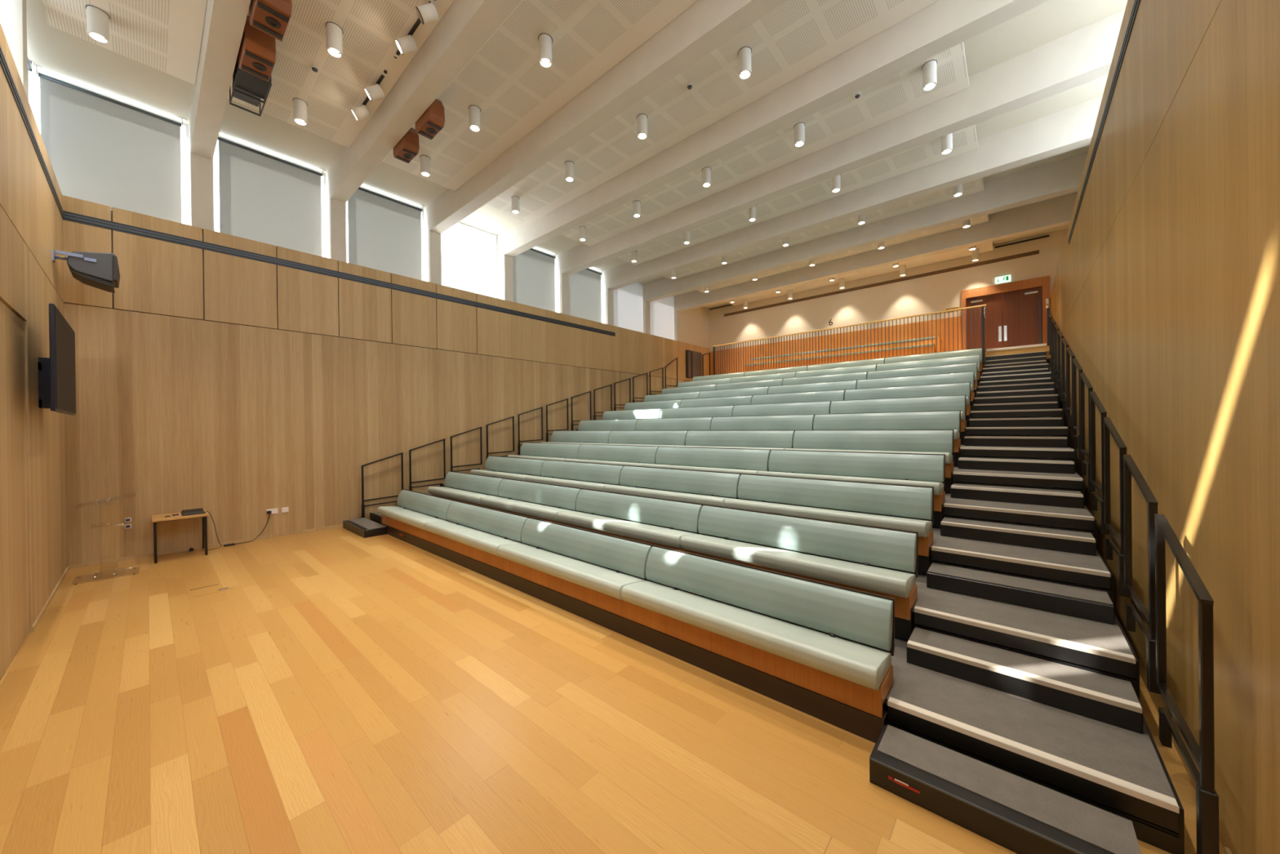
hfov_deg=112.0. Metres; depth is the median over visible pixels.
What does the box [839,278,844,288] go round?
recessed light
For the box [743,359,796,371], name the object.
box
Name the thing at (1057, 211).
beam
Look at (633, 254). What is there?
ceiling light
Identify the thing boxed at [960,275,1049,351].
door
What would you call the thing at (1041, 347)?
landing edge
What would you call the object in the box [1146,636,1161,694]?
socket
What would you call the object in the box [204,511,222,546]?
power cable
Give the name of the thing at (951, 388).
bench
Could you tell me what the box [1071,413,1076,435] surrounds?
socket
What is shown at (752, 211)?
ceiling light
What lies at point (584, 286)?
roller blind
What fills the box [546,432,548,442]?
socket
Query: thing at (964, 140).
acoustic panel
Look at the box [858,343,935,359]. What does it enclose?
bench
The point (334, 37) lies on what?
downlight
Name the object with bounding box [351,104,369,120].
track spotlight
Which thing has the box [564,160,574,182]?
ceiling spotlight
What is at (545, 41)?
ceiling spotlight
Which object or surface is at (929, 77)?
recessed light
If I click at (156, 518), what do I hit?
desk
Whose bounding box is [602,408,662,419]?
bench
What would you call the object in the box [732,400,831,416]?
bench
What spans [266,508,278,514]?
wall socket
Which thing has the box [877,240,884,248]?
recessed light
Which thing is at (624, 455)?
bench
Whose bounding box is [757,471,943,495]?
seat cushion
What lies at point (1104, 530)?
socket
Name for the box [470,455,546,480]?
bench
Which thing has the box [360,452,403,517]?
guard rail
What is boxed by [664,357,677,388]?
guard rail
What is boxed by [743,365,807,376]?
bench
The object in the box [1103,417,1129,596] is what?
guard rail
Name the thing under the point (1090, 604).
step
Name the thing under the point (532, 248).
window
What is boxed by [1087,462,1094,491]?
socket
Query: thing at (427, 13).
track spotlight
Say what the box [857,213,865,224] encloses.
recessed light
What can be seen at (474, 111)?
ceiling spotlight
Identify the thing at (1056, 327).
guard rail
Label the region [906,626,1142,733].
step
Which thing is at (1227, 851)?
baseboard
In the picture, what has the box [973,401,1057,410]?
step
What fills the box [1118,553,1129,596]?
socket
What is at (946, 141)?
light
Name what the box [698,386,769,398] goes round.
bench
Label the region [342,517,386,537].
step
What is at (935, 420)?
bench
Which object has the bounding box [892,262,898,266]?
recessed light
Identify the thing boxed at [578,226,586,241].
ceiling light
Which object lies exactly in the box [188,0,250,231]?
beam
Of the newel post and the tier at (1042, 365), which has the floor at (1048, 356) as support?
the newel post
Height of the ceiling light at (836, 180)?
0.329 m
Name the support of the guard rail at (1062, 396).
attached to the tier at (1045, 397)
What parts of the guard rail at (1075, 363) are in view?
post, rail, post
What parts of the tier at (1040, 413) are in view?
plate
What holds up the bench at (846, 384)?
on the tier at (1045, 397)
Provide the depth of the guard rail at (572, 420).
13.87 m
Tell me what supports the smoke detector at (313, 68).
attached to the acoustic panel at (371, 28)
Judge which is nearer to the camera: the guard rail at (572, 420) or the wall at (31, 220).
the wall at (31, 220)
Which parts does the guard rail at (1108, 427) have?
post, rail, rail, rail, post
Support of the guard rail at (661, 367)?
attached to the tier at (1040, 375)
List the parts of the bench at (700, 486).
backrest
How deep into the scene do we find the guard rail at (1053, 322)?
9.82 m
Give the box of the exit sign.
[995,275,1010,284]
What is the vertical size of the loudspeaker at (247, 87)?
0.535 m
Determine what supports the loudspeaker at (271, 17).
hanging from the acoustic panel at (371, 28)
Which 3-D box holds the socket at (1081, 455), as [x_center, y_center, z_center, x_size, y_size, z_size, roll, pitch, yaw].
[5.724,0.265,5.593,0.054,0.322,0.054,-1,0,41]
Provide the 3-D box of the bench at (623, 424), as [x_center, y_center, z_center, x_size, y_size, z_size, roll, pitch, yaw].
[-1.042,0.116,11.783,2.248,0.637,0.519,-1,0,41]
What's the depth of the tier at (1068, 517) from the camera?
4.69 m
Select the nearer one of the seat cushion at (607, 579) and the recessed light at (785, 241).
the seat cushion at (607, 579)
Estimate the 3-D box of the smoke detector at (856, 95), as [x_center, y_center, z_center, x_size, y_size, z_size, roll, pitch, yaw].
[3.538,-5.380,7.016,0.104,0.052,0.104,-1,0,41]
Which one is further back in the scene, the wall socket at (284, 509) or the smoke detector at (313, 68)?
the wall socket at (284, 509)
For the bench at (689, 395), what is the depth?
14.04 m
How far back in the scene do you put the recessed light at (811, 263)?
13.62 m
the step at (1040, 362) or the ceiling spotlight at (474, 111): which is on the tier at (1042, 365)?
the step at (1040, 362)
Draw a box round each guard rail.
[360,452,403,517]
[408,438,445,490]
[449,426,482,471]
[485,416,514,458]
[517,406,542,455]
[546,398,568,442]
[570,391,591,430]
[593,384,612,419]
[613,377,631,410]
[632,372,648,402]
[648,367,663,395]
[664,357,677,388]
[702,352,710,375]
[1048,314,1053,368]
[1051,318,1057,377]
[1054,324,1061,387]
[1057,330,1065,400]
[1062,337,1070,416]
[1066,346,1076,435]
[1072,358,1084,459]
[1080,372,1094,491]
[1089,391,1109,534]
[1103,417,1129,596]
[1123,454,1161,694]
[1154,513,1219,853]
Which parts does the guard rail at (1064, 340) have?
post, rail, post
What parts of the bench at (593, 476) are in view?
backrest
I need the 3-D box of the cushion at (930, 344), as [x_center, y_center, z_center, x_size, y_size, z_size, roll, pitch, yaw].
[8.471,-2.552,14.262,2.142,0.063,0.477,-1,0,41]
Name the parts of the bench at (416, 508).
backrest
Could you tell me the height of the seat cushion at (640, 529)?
0.147 m
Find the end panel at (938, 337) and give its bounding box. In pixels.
[935,335,942,352]
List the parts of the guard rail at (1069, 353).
post, rail, post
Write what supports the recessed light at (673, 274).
attached to the acoustic panel at (971, 187)
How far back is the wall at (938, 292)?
15.51 m
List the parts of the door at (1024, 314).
push plate, push plate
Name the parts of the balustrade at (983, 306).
post, handrail, post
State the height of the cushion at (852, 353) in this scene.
0.063 m
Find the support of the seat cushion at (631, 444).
on the bench at (632, 437)
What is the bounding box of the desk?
[151,509,208,563]
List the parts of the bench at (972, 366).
backrest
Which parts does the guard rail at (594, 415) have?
post, post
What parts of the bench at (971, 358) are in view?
backrest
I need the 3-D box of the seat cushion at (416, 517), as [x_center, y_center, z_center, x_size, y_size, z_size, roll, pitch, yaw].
[-4.286,1.664,8.063,2.228,0.147,0.427,-1,0,41]
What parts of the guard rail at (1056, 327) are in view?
post, post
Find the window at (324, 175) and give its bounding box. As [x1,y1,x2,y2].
[213,135,326,257]
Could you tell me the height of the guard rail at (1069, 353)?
1.405 m
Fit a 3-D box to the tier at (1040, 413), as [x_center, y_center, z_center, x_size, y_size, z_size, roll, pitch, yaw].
[3.146,-0.120,11.272,11.277,0.299,1.008,-1,0,41]
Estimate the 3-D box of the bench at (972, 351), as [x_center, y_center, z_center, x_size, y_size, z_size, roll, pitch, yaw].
[7.896,-1.728,11.757,2.248,0.637,0.519,-1,0,41]
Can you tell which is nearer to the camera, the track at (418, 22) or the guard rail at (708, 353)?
the track at (418, 22)
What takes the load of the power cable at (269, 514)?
hanging from the plug
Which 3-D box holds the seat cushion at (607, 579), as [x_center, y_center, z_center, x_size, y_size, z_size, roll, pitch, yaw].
[-0.899,1.632,5.096,2.228,0.147,0.427,-1,0,41]
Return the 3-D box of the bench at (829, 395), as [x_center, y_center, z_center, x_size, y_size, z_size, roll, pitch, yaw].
[3.631,-0.515,10.291,2.248,0.637,0.519,-1,0,41]
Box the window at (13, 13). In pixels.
[0,0,27,97]
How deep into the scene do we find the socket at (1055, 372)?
9.27 m
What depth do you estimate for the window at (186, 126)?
7.75 m
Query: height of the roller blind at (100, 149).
1.898 m
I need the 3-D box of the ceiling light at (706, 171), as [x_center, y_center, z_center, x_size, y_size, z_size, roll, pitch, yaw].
[1.393,-5.228,9.034,0.198,0.329,0.198,-1,0,41]
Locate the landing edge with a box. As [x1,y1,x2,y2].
[986,343,1049,355]
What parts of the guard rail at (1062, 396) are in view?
post, rail, post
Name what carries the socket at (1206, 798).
attached to the guard rail at (1206, 797)
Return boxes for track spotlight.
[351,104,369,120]
[364,83,384,101]
[395,35,417,54]
[415,2,438,24]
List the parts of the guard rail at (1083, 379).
post, rail, rail, post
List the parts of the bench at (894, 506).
backrest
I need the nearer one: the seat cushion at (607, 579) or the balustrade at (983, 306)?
the seat cushion at (607, 579)
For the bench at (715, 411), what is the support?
on the tier at (1064, 431)
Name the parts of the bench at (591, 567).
backrest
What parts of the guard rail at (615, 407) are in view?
post, post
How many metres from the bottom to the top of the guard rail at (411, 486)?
1.405 m
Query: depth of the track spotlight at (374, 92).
6.54 m
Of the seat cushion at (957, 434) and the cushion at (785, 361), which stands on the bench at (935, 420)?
the seat cushion at (957, 434)
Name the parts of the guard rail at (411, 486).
post, rail, rail, rail, post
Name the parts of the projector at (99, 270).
bracket arm, moulding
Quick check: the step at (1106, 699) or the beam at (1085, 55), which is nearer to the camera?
the step at (1106, 699)
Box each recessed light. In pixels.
[84,4,110,44]
[292,97,307,125]
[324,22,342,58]
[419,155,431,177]
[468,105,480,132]
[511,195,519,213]
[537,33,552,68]
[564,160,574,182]
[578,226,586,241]
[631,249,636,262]
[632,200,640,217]
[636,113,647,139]
[671,271,676,279]
[683,230,689,244]
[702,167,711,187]
[704,286,709,292]
[721,255,727,264]
[737,46,751,79]
[742,299,747,308]
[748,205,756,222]
[751,274,757,280]
[782,236,789,246]
[787,289,792,299]
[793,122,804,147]
[808,258,815,266]
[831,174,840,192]
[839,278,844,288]
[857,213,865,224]
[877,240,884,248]
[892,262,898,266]
[899,264,906,275]
[921,59,937,91]
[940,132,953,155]
[952,183,963,196]
[961,218,970,228]
[968,244,976,250]
[971,248,979,261]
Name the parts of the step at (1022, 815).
edge trim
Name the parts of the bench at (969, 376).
backrest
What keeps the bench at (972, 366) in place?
on the tier at (1048, 384)
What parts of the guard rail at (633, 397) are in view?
post, post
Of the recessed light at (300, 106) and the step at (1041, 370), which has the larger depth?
the step at (1041, 370)
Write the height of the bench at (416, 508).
0.637 m
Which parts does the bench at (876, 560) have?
backrest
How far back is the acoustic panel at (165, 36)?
5.70 m
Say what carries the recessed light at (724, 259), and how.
attached to the acoustic panel at (971, 187)
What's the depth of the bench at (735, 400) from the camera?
11.80 m
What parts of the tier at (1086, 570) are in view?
plate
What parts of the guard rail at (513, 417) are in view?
post, rail, rail, post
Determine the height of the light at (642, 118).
0.329 m
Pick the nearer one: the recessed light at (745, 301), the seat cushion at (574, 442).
the seat cushion at (574, 442)
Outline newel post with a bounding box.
[1045,297,1051,346]
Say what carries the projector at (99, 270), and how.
attached to the wall at (31, 220)
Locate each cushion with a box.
[377,506,448,530]
[425,520,522,555]
[427,486,498,504]
[470,469,539,480]
[480,496,573,521]
[497,543,646,599]
[507,454,566,461]
[525,475,617,491]
[541,441,598,444]
[556,511,696,548]
[564,458,644,466]
[598,443,675,446]
[604,484,732,506]
[621,580,891,690]
[643,463,758,474]
[675,445,785,449]
[680,533,915,597]
[724,498,932,537]
[743,359,796,366]
[751,352,802,359]
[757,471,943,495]
[784,448,952,463]
[796,351,858,360]
[801,345,863,354]
[858,343,935,353]
[954,429,959,439]
[960,411,965,420]
[966,396,969,404]
[970,384,973,391]
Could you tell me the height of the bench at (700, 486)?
0.637 m
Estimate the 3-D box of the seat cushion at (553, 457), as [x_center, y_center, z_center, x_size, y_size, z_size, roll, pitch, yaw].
[-2.357,0.767,10.275,2.228,0.147,0.427,-1,0,41]
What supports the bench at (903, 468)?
on the tier at (1068, 517)
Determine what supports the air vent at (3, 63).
in the wall at (31, 220)
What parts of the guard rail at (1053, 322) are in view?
post, post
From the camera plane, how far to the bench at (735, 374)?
16.27 m
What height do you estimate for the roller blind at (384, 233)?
1.898 m
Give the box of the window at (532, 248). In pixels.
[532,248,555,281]
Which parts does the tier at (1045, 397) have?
plate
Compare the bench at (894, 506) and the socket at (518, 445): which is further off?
the socket at (518, 445)
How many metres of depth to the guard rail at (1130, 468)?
2.83 m
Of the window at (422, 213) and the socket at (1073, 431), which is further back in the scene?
the window at (422, 213)
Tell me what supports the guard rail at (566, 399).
attached to the tier at (1068, 453)
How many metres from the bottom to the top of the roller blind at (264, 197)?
1.898 m
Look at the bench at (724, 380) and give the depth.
15.52 m
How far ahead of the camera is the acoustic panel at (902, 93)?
8.14 m
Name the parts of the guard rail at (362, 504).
post, rail, rail, rail, post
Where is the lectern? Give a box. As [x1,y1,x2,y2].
[74,497,139,584]
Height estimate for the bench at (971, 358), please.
0.637 m
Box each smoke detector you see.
[310,65,319,72]
[686,82,693,89]
[853,92,861,98]
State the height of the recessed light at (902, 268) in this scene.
0.329 m
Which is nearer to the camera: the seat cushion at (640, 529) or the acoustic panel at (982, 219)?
the seat cushion at (640, 529)
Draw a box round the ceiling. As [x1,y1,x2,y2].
[26,0,1127,310]
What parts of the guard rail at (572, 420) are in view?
post, rail, post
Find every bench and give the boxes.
[377,488,453,541]
[425,500,528,569]
[427,471,504,506]
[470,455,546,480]
[480,478,582,524]
[497,516,653,617]
[507,442,581,461]
[525,459,624,491]
[541,430,612,444]
[556,488,703,551]
[564,444,658,466]
[577,418,638,430]
[598,430,688,446]
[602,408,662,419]
[604,465,741,506]
[621,544,894,717]
[624,399,682,409]
[635,417,713,430]
[643,391,701,401]
[643,446,771,474]
[659,404,734,417]
[661,383,717,394]
[675,430,795,449]
[677,377,732,386]
[680,395,753,407]
[680,503,918,620]
[692,371,745,381]
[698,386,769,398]
[711,413,814,430]
[715,378,783,390]
[724,473,933,556]
[730,371,796,382]
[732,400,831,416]
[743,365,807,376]
[751,389,845,404]
[757,448,945,511]
[768,379,857,394]
[782,371,867,385]
[784,429,954,478]
[795,364,876,377]
[806,357,884,370]
[813,410,960,452]
[830,395,966,431]
[844,382,970,415]
[856,371,974,401]
[866,362,977,389]
[876,354,980,379]
[884,347,982,371]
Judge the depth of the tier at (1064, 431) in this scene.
6.84 m
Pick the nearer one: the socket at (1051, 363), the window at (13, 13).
the window at (13, 13)
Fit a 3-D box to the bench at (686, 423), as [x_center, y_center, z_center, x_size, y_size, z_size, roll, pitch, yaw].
[0.652,0.099,10.300,2.248,0.637,0.519,-1,0,41]
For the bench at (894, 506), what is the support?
on the tier at (1086, 570)
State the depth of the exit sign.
13.29 m
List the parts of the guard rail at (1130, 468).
post, rail, rail, rail, post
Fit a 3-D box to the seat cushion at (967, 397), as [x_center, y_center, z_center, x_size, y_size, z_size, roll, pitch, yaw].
[5.294,-0.478,8.773,2.228,0.147,0.427,-1,0,41]
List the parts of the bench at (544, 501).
backrest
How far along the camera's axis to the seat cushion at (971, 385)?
8.69 m
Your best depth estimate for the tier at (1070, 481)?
5.42 m
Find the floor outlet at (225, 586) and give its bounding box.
[190,582,233,596]
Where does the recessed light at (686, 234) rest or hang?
attached to the acoustic panel at (964, 140)
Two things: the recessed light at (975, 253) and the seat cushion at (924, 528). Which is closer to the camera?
the seat cushion at (924, 528)
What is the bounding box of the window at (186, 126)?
[28,69,190,225]
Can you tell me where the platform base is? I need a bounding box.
[381,523,887,742]
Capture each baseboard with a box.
[31,565,69,631]
[69,524,342,568]
[1224,846,1232,853]
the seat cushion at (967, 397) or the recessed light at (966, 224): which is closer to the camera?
the seat cushion at (967, 397)
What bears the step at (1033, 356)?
on the tier at (1042, 365)
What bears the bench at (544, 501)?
on the tier at (1095, 646)
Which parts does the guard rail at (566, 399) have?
post, rail, post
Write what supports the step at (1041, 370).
on the tier at (1040, 375)
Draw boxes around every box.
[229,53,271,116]
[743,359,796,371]
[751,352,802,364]
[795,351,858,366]
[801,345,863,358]
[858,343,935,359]
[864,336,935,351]
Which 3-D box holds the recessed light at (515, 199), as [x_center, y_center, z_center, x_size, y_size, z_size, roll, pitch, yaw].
[-2.904,-5.180,10.062,0.198,0.329,0.198,-1,0,41]
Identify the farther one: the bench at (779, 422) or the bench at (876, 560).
the bench at (779, 422)
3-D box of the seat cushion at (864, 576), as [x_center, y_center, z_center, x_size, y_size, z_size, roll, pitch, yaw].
[1.437,1.317,4.350,2.228,0.147,0.427,-1,0,41]
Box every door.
[0,300,29,679]
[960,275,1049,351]
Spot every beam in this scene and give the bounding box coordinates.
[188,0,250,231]
[325,0,520,262]
[423,0,787,284]
[497,0,1050,302]
[554,8,1125,315]
[600,95,1102,325]
[642,151,1088,334]
[674,191,1077,341]
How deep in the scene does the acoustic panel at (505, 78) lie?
6.49 m
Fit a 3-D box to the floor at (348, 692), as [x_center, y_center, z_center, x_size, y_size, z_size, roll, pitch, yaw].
[1.605,2.114,9.484,12.616,0.172,19.010,-1,0,41]
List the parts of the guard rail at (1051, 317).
post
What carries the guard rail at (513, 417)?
attached to the tier at (1068, 517)
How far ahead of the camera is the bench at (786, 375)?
14.03 m
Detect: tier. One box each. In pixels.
[369,511,1184,853]
[424,492,1139,701]
[575,426,1069,446]
[917,528,1113,604]
[932,493,1097,547]
[943,466,1084,503]
[952,444,1075,471]
[964,408,1063,426]
[969,394,1059,410]
[973,382,1055,397]
[977,371,1052,386]
[979,363,1049,376]
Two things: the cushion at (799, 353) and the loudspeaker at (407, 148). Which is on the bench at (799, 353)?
the cushion at (799, 353)
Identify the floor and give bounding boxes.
[0,484,1224,853]
[683,351,1050,382]
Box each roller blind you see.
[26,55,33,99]
[32,63,186,223]
[217,131,325,256]
[347,186,424,279]
[512,248,556,311]
[568,268,602,322]
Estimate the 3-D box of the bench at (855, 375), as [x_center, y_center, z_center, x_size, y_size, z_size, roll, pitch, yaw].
[4.917,-1.113,11.765,2.248,0.637,0.519,-1,0,41]
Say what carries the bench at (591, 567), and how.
on the tier at (1122, 772)
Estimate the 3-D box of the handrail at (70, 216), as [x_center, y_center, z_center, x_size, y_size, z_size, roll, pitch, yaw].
[-4.809,-3.262,10.998,0.014,0.135,11.902,-1,0,41]
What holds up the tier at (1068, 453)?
on the tier at (1070, 481)
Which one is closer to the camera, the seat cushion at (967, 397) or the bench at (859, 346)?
the seat cushion at (967, 397)
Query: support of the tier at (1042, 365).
on the tier at (1040, 375)
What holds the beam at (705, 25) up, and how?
attached to the ceiling
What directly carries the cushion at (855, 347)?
on the bench at (859, 346)
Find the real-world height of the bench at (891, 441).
0.637 m
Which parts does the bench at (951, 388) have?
backrest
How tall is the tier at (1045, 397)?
0.299 m
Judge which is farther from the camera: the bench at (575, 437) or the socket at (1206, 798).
the bench at (575, 437)
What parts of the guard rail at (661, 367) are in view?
post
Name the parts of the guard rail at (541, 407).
post, rail, rail, post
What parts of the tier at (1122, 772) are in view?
plate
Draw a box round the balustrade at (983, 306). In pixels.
[712,304,986,374]
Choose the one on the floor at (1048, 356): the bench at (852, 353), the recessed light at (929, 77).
the bench at (852, 353)
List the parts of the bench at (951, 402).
backrest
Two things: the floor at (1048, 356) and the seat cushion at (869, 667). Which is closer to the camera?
the seat cushion at (869, 667)
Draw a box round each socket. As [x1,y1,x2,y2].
[124,517,131,528]
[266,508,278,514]
[281,506,288,512]
[517,444,519,455]
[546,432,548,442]
[1050,354,1053,368]
[1053,362,1057,377]
[1057,371,1061,387]
[1060,382,1065,400]
[1065,396,1070,416]
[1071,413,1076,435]
[1078,435,1084,459]
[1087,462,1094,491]
[1100,499,1109,534]
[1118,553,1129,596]
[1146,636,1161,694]
[1195,782,1219,853]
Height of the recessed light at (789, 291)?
0.329 m
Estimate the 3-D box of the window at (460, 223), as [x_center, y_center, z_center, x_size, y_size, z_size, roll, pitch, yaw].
[-4.688,-4.526,11.736,0.046,1.937,1.765,-1,0,41]
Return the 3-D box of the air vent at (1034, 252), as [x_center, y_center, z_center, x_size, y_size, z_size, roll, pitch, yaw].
[7.842,-5.154,16.281,10.614,0.109,0.014,-1,0,41]
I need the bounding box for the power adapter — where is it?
[223,542,235,546]
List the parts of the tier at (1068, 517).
plate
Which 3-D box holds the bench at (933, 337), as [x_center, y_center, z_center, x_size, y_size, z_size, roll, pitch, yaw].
[8.934,-2.487,14.790,2.158,0.828,0.730,-1,0,41]
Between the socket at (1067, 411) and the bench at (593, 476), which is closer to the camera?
the socket at (1067, 411)
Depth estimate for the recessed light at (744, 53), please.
6.13 m
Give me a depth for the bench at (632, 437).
9.55 m
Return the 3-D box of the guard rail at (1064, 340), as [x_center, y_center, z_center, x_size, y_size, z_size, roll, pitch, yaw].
[7.267,-0.879,7.367,0.054,1.405,0.854,-1,0,41]
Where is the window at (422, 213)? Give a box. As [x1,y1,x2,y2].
[360,186,424,280]
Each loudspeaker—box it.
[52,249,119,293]
[238,15,275,81]
[248,0,292,41]
[393,127,419,163]
[415,98,444,139]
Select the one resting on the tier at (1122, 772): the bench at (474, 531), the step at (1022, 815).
the bench at (474, 531)
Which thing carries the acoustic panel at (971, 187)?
attached to the ceiling
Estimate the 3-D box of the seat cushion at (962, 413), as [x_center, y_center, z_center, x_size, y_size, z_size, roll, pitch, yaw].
[4.651,-0.179,8.036,2.228,0.147,0.427,-1,0,41]
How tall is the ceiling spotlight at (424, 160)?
0.329 m
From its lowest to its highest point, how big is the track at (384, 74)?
0.034 m
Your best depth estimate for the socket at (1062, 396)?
7.80 m
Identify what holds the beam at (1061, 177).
attached to the ceiling
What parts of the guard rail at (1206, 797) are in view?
post, rail, rail, rail, post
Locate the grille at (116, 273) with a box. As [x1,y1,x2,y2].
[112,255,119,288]
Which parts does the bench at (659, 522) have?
backrest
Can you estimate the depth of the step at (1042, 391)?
8.78 m
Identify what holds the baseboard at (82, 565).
attached to the wall at (234, 388)
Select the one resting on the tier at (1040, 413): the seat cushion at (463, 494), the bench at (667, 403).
the bench at (667, 403)
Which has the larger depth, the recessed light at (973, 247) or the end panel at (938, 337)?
the end panel at (938, 337)
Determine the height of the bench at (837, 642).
0.637 m
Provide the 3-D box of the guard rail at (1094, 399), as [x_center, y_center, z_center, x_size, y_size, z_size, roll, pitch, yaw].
[4.696,0.317,4.418,0.054,1.405,0.854,-1,0,41]
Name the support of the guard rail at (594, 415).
attached to the tier at (1040, 413)
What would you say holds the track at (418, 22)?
attached to the acoustic panel at (371, 28)
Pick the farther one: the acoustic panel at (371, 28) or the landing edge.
the landing edge
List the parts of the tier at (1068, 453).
plate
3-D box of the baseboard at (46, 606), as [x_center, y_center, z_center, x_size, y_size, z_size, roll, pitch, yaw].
[-7.500,2.118,5.521,3.105,0.052,0.014,-1,0,41]
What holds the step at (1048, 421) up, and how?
on the tier at (1064, 431)
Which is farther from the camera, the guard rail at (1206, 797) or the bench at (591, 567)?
the bench at (591, 567)
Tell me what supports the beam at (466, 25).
attached to the ceiling
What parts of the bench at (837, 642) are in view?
backrest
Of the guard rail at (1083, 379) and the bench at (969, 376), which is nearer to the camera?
the guard rail at (1083, 379)
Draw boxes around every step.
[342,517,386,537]
[869,724,1141,853]
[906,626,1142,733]
[926,562,1114,624]
[940,517,1096,555]
[950,483,1084,508]
[958,457,1074,474]
[964,435,1067,447]
[968,417,1062,426]
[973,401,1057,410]
[977,388,1053,397]
[979,377,1051,386]
[982,368,1048,376]
[984,360,1046,368]
[985,351,1046,364]
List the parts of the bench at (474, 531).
backrest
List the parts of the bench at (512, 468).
backrest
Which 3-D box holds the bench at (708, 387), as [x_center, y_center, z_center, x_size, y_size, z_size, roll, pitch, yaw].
[1.530,-1.081,14.732,2.248,0.637,0.519,-1,0,41]
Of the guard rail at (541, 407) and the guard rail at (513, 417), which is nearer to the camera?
the guard rail at (513, 417)
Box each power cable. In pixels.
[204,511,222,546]
[235,514,270,544]
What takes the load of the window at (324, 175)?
in the wall at (234, 388)
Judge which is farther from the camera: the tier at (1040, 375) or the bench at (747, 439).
the tier at (1040, 375)
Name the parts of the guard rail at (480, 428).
post, rail, rail, rail, post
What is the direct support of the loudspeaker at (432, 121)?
hanging from the acoustic panel at (505, 78)
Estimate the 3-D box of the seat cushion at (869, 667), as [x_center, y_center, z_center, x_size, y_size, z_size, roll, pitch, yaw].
[0.794,1.616,3.613,2.228,0.147,0.427,-1,0,41]
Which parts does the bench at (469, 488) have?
backrest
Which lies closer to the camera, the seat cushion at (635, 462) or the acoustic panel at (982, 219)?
the seat cushion at (635, 462)
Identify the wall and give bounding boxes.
[0,22,67,632]
[62,195,710,565]
[708,228,1067,488]
[1049,0,1279,853]
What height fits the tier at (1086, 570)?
0.299 m
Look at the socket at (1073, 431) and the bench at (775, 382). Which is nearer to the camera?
the socket at (1073, 431)
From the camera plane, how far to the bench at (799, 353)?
17.31 m
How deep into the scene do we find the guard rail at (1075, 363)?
6.12 m
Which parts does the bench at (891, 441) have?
backrest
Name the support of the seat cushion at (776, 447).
on the bench at (747, 439)
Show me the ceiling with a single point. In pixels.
(61, 55)
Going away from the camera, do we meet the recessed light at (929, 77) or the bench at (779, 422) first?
the recessed light at (929, 77)
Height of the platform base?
0.170 m
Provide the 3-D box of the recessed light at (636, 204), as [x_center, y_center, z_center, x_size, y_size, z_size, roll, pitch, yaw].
[-0.077,-5.214,10.322,0.198,0.329,0.198,-1,0,41]
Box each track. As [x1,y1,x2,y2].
[360,69,386,106]
[394,0,435,58]
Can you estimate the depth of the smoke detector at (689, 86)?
6.76 m
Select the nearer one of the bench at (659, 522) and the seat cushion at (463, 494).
the bench at (659, 522)
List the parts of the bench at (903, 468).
backrest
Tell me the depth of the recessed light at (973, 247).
12.52 m
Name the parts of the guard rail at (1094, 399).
post, rail, rail, rail, post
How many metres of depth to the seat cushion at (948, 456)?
6.27 m
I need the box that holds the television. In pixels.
[38,302,75,415]
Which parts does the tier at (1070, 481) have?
plate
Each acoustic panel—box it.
[41,0,207,84]
[227,0,454,147]
[382,0,697,191]
[485,0,938,222]
[560,42,968,246]
[617,124,977,265]
[661,177,984,279]
[697,214,988,292]
[725,241,992,306]
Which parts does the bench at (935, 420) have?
backrest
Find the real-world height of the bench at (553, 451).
0.637 m
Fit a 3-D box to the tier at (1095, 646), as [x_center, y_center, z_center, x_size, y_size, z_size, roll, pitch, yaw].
[-0.712,1.675,6.849,11.277,0.299,1.008,-1,0,41]
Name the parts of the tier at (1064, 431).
plate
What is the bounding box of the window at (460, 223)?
[457,222,497,297]
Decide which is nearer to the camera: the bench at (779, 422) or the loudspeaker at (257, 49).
the loudspeaker at (257, 49)
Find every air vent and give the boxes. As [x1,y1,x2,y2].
[0,45,64,219]
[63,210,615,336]
[724,249,1039,316]
[1068,0,1140,244]
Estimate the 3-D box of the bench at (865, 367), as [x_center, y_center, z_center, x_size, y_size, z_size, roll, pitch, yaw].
[5.559,-1.412,12.503,2.248,0.637,0.519,-1,0,41]
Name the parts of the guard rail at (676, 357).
post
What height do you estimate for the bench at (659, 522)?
0.637 m
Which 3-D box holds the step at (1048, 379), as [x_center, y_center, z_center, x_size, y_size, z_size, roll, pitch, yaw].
[8.388,-0.973,9.672,1.190,0.153,0.365,-1,0,41]
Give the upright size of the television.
1.046 m
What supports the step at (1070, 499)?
on the tier at (1068, 517)
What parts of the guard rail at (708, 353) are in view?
post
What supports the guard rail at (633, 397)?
attached to the tier at (1048, 384)
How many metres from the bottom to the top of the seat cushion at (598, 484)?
0.147 m
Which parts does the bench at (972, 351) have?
backrest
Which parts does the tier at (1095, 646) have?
plate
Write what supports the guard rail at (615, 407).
attached to the tier at (1045, 397)
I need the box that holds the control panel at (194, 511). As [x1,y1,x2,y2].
[180,507,205,515]
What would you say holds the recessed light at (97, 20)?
attached to the acoustic panel at (165, 36)
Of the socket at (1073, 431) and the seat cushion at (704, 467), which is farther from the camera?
the seat cushion at (704, 467)

